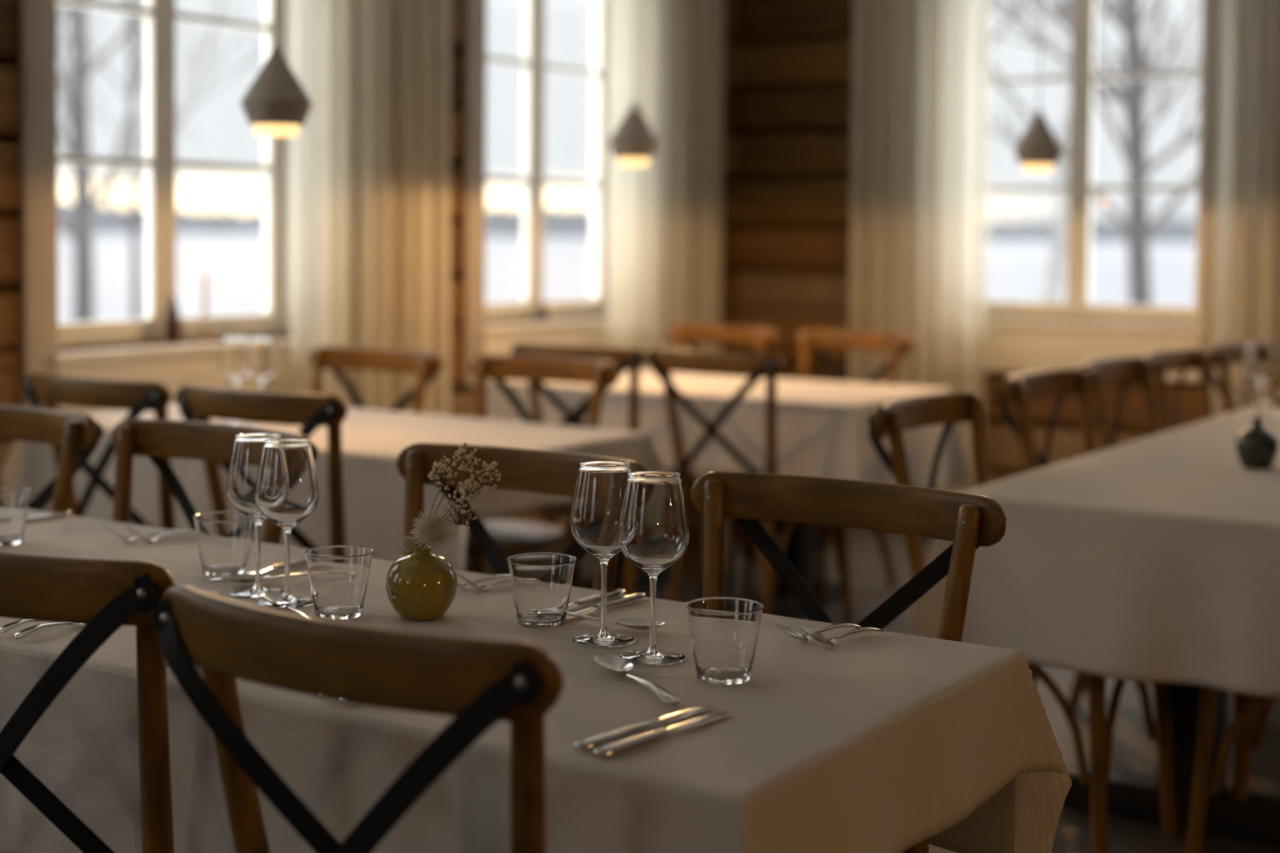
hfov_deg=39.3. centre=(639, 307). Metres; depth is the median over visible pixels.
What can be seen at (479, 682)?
chair
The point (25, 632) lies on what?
fork
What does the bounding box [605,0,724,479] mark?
curtain
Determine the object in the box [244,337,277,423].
wine glass
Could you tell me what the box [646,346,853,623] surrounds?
chair
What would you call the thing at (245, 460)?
bowl
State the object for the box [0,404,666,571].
tablecloth
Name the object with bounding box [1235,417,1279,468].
bud vase
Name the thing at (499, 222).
tree line
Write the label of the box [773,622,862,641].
fork
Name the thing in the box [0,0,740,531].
wall
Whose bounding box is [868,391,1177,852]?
chair
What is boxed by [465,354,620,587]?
chair
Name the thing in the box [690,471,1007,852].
chair
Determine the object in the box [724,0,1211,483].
wall
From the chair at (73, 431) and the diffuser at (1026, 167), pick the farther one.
the diffuser at (1026, 167)
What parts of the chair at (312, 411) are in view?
leg, rail, leg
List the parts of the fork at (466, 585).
handle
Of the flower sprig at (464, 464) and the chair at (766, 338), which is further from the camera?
the chair at (766, 338)
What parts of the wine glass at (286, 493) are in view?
stem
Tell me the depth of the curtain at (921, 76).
7.73 m
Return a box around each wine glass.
[218,336,248,422]
[226,432,284,598]
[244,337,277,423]
[254,437,319,608]
[569,460,635,647]
[617,470,689,666]
[1243,339,1275,421]
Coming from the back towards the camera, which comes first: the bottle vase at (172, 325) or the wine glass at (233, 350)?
the bottle vase at (172, 325)
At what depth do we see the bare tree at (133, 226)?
26.03 m
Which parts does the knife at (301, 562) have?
blade, handle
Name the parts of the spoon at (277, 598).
handle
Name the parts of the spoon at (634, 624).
handle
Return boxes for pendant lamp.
[240,0,311,136]
[608,0,658,165]
[1013,0,1062,172]
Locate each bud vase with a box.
[385,545,457,620]
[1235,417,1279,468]
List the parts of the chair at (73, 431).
rail, leg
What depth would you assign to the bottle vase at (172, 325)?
5.59 m
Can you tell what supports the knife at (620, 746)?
on the tablecloth at (867, 741)
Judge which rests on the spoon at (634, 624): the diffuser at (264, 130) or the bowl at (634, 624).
the bowl at (634, 624)
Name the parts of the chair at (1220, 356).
leg, rail, leg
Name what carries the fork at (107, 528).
on the tablecloth at (867, 741)
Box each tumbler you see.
[0,486,31,546]
[192,511,253,577]
[304,545,373,619]
[506,552,576,628]
[684,596,764,684]
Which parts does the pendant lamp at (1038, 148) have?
lamp shade, cord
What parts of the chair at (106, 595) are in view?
rail, leg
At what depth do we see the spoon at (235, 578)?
2.56 m
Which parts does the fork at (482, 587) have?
handle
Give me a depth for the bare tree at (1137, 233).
16.40 m
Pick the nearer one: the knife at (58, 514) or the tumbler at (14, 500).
the tumbler at (14, 500)
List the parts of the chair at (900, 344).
leg, leg, leg, rail, leg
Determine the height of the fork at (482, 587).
0.025 m
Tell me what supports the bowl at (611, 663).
on the spoon at (611, 663)
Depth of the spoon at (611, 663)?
2.04 m
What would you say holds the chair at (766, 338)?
on the floor
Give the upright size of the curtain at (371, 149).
2.585 m
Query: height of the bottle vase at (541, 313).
0.066 m
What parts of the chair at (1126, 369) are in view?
leg, rail, leg, leg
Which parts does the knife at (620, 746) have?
handle, blade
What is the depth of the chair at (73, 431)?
3.38 m
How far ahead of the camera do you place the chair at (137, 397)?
4.12 m
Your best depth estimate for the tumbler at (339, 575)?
2.32 m
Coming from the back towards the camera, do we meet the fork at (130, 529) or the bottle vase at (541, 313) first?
the bottle vase at (541, 313)
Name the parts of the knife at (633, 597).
blade, handle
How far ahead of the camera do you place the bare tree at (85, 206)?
19.99 m
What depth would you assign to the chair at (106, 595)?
1.90 m
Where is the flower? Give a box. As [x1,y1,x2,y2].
[408,506,457,556]
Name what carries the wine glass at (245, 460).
on the tablecloth at (867, 741)
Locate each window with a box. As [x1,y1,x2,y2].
[19,0,293,413]
[462,0,608,386]
[985,0,1219,382]
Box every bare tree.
[57,0,205,322]
[57,0,262,319]
[989,0,1200,305]
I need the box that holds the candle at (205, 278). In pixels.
[202,274,207,328]
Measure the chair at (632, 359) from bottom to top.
0.895 m
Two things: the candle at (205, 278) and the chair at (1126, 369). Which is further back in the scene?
the candle at (205, 278)
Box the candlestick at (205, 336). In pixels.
[196,274,213,341]
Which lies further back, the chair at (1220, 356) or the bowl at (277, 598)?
the chair at (1220, 356)
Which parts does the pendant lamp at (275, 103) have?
lamp shade, cord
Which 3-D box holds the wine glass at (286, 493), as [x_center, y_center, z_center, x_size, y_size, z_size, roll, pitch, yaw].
[-0.478,0.291,2.428,0.086,0.221,0.086,1,2,3]
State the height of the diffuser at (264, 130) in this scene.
0.036 m
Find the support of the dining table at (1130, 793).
on the floor
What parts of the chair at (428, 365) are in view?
leg, rail, leg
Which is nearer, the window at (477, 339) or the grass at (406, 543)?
the grass at (406, 543)
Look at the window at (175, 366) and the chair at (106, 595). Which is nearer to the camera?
the chair at (106, 595)
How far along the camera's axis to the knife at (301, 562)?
2.66 m
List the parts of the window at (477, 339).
casing, sash, sill, frame, sash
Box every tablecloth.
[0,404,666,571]
[0,509,1071,852]
[485,369,972,489]
[909,400,1279,698]
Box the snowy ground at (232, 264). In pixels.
[57,232,1195,323]
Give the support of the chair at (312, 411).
on the floor
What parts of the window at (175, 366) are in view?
casing, sash, sill, sash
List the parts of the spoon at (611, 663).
handle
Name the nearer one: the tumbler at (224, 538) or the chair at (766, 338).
the tumbler at (224, 538)
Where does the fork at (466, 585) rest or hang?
on the tablecloth at (867, 741)
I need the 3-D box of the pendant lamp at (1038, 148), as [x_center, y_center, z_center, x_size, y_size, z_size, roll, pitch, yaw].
[1.383,-1.099,6.173,0.167,1.262,0.167,2,3,33]
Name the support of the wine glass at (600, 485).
on the tablecloth at (867, 741)
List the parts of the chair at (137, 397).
leg, rail, leg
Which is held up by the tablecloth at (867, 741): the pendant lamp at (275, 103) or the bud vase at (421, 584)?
the bud vase at (421, 584)
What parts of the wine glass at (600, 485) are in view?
stem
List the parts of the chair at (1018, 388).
leg, rail, leg, leg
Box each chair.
[0,404,102,512]
[0,551,177,852]
[24,372,176,529]
[111,418,317,544]
[152,585,564,852]
[174,384,347,548]
[308,346,444,413]
[396,443,648,591]
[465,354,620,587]
[511,342,703,598]
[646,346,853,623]
[667,323,778,590]
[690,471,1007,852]
[724,328,913,609]
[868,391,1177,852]
[998,368,1256,737]
[1077,356,1261,718]
[1140,348,1213,431]
[1184,686,1277,852]
[1206,342,1279,413]
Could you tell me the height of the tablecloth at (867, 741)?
0.274 m
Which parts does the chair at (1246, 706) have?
leg, leg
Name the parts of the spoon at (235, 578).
handle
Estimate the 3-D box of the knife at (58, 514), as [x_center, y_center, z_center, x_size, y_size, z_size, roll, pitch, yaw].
[-1.058,0.364,3.054,0.019,0.008,0.217,2,3,35]
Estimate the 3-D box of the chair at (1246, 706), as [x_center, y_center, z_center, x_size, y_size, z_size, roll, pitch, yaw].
[1.365,0.665,3.414,0.542,0.895,0.484,2,3,31]
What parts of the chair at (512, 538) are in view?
leg, leg, seat, rail, leg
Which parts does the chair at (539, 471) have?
leg, rail, leg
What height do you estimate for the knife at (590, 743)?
0.008 m
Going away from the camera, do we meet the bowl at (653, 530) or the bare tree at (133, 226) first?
the bowl at (653, 530)
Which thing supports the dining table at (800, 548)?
on the floor
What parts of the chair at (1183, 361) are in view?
leg, rail, leg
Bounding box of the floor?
[465,513,1279,852]
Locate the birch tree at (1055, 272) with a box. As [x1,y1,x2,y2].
[1044,2,1098,302]
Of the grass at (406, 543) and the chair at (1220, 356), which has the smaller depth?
the grass at (406, 543)
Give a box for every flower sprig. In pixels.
[421,442,501,548]
[1231,361,1279,418]
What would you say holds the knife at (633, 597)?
on the tablecloth at (867, 741)
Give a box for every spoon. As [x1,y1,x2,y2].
[219,572,308,583]
[263,591,312,617]
[566,611,665,630]
[593,653,680,706]
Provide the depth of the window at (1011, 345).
7.54 m
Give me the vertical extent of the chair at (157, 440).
0.895 m
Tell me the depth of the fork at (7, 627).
2.23 m
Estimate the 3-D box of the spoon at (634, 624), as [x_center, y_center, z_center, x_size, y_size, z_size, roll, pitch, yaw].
[-0.056,0.402,2.309,0.202,0.011,0.039,2,3,30]
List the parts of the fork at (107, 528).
handle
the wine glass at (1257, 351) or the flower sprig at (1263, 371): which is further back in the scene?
the wine glass at (1257, 351)
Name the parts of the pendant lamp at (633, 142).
lamp shade, cord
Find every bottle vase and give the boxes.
[164,294,181,342]
[535,304,548,319]
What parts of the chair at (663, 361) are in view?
leg, rail, leg, leg, leg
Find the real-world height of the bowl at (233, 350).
0.127 m
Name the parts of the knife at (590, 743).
handle, blade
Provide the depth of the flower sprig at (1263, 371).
3.95 m
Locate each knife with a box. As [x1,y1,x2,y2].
[26,511,72,521]
[208,558,306,579]
[565,592,645,619]
[567,588,625,609]
[573,706,714,751]
[593,711,733,757]
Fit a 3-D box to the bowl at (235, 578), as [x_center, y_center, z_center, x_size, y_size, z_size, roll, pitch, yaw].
[-0.562,0.387,2.550,0.072,0.011,0.039,-1,3,-24]
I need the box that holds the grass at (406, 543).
[400,535,416,552]
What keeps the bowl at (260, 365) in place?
on the wine glass at (260, 366)
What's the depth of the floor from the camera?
4.59 m
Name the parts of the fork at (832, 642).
handle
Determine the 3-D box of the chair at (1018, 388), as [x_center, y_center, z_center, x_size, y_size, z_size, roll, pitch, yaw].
[1.203,0.620,4.441,0.542,0.895,0.485,2,3,37]
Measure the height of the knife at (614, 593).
0.008 m
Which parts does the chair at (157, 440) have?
leg, rail, leg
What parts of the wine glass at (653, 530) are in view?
stem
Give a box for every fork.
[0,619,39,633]
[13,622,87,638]
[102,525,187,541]
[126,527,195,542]
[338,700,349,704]
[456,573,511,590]
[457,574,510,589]
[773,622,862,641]
[800,626,884,645]
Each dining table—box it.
[582,520,841,617]
[1063,683,1279,845]
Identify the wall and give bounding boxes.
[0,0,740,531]
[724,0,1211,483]
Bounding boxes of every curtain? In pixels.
[292,0,449,415]
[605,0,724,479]
[848,0,991,492]
[1211,0,1279,417]
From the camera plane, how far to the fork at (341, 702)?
1.90 m
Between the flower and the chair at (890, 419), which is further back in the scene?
the chair at (890, 419)
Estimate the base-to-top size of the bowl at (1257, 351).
0.127 m
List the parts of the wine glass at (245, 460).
stem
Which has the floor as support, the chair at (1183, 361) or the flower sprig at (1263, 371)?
the chair at (1183, 361)
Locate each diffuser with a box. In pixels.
[253,124,298,136]
[617,157,648,165]
[1022,164,1053,172]
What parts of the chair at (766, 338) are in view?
leg, leg, rail, leg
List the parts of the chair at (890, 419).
leg, rail, leg, leg, leg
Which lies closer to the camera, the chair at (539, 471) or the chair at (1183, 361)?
the chair at (539, 471)
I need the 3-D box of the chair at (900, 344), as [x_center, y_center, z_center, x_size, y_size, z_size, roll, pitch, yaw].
[0.616,0.539,6.203,0.485,0.895,0.542,3,3,39]
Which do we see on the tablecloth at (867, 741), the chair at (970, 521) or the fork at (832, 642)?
the fork at (832, 642)
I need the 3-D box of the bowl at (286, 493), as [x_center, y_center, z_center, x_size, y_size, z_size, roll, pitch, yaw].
[-0.478,0.244,2.426,0.086,0.127,0.086,1,2,3]
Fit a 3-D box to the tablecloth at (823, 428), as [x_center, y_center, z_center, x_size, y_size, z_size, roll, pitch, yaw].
[0.256,0.423,5.996,1.484,0.334,0.836,2,3,33]
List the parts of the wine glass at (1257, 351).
stem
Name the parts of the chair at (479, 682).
leg, rail, leg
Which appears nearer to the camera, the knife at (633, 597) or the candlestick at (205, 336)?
the knife at (633, 597)
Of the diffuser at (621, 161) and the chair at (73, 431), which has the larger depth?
the diffuser at (621, 161)
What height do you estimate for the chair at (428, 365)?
0.895 m
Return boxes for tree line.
[57,200,1196,243]
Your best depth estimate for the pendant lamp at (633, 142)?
5.95 m
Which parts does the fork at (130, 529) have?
handle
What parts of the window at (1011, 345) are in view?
sash, sill, sash, casing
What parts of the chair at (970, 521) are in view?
leg, rail, leg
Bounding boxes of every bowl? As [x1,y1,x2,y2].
[218,336,248,385]
[219,573,270,583]
[226,432,280,526]
[244,337,277,386]
[254,437,319,534]
[263,591,295,606]
[569,460,631,565]
[593,653,633,672]
[614,618,665,630]
[617,470,689,580]
[1243,339,1275,386]
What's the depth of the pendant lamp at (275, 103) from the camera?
4.21 m
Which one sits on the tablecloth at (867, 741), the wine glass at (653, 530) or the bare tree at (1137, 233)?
the wine glass at (653, 530)
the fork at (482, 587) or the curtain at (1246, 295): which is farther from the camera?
the curtain at (1246, 295)
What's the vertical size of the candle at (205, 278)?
0.192 m
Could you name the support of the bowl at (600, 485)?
on the wine glass at (600, 485)
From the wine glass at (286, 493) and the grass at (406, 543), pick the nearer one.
the grass at (406, 543)
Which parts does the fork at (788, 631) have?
handle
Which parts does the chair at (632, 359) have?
leg, rail, leg, seat, leg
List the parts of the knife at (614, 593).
blade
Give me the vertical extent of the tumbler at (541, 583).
0.085 m
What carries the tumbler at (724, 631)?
on the tablecloth at (867, 741)
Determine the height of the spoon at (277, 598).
0.011 m
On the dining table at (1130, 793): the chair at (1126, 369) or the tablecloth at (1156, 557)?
the tablecloth at (1156, 557)
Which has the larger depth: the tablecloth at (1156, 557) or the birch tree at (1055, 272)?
the birch tree at (1055, 272)

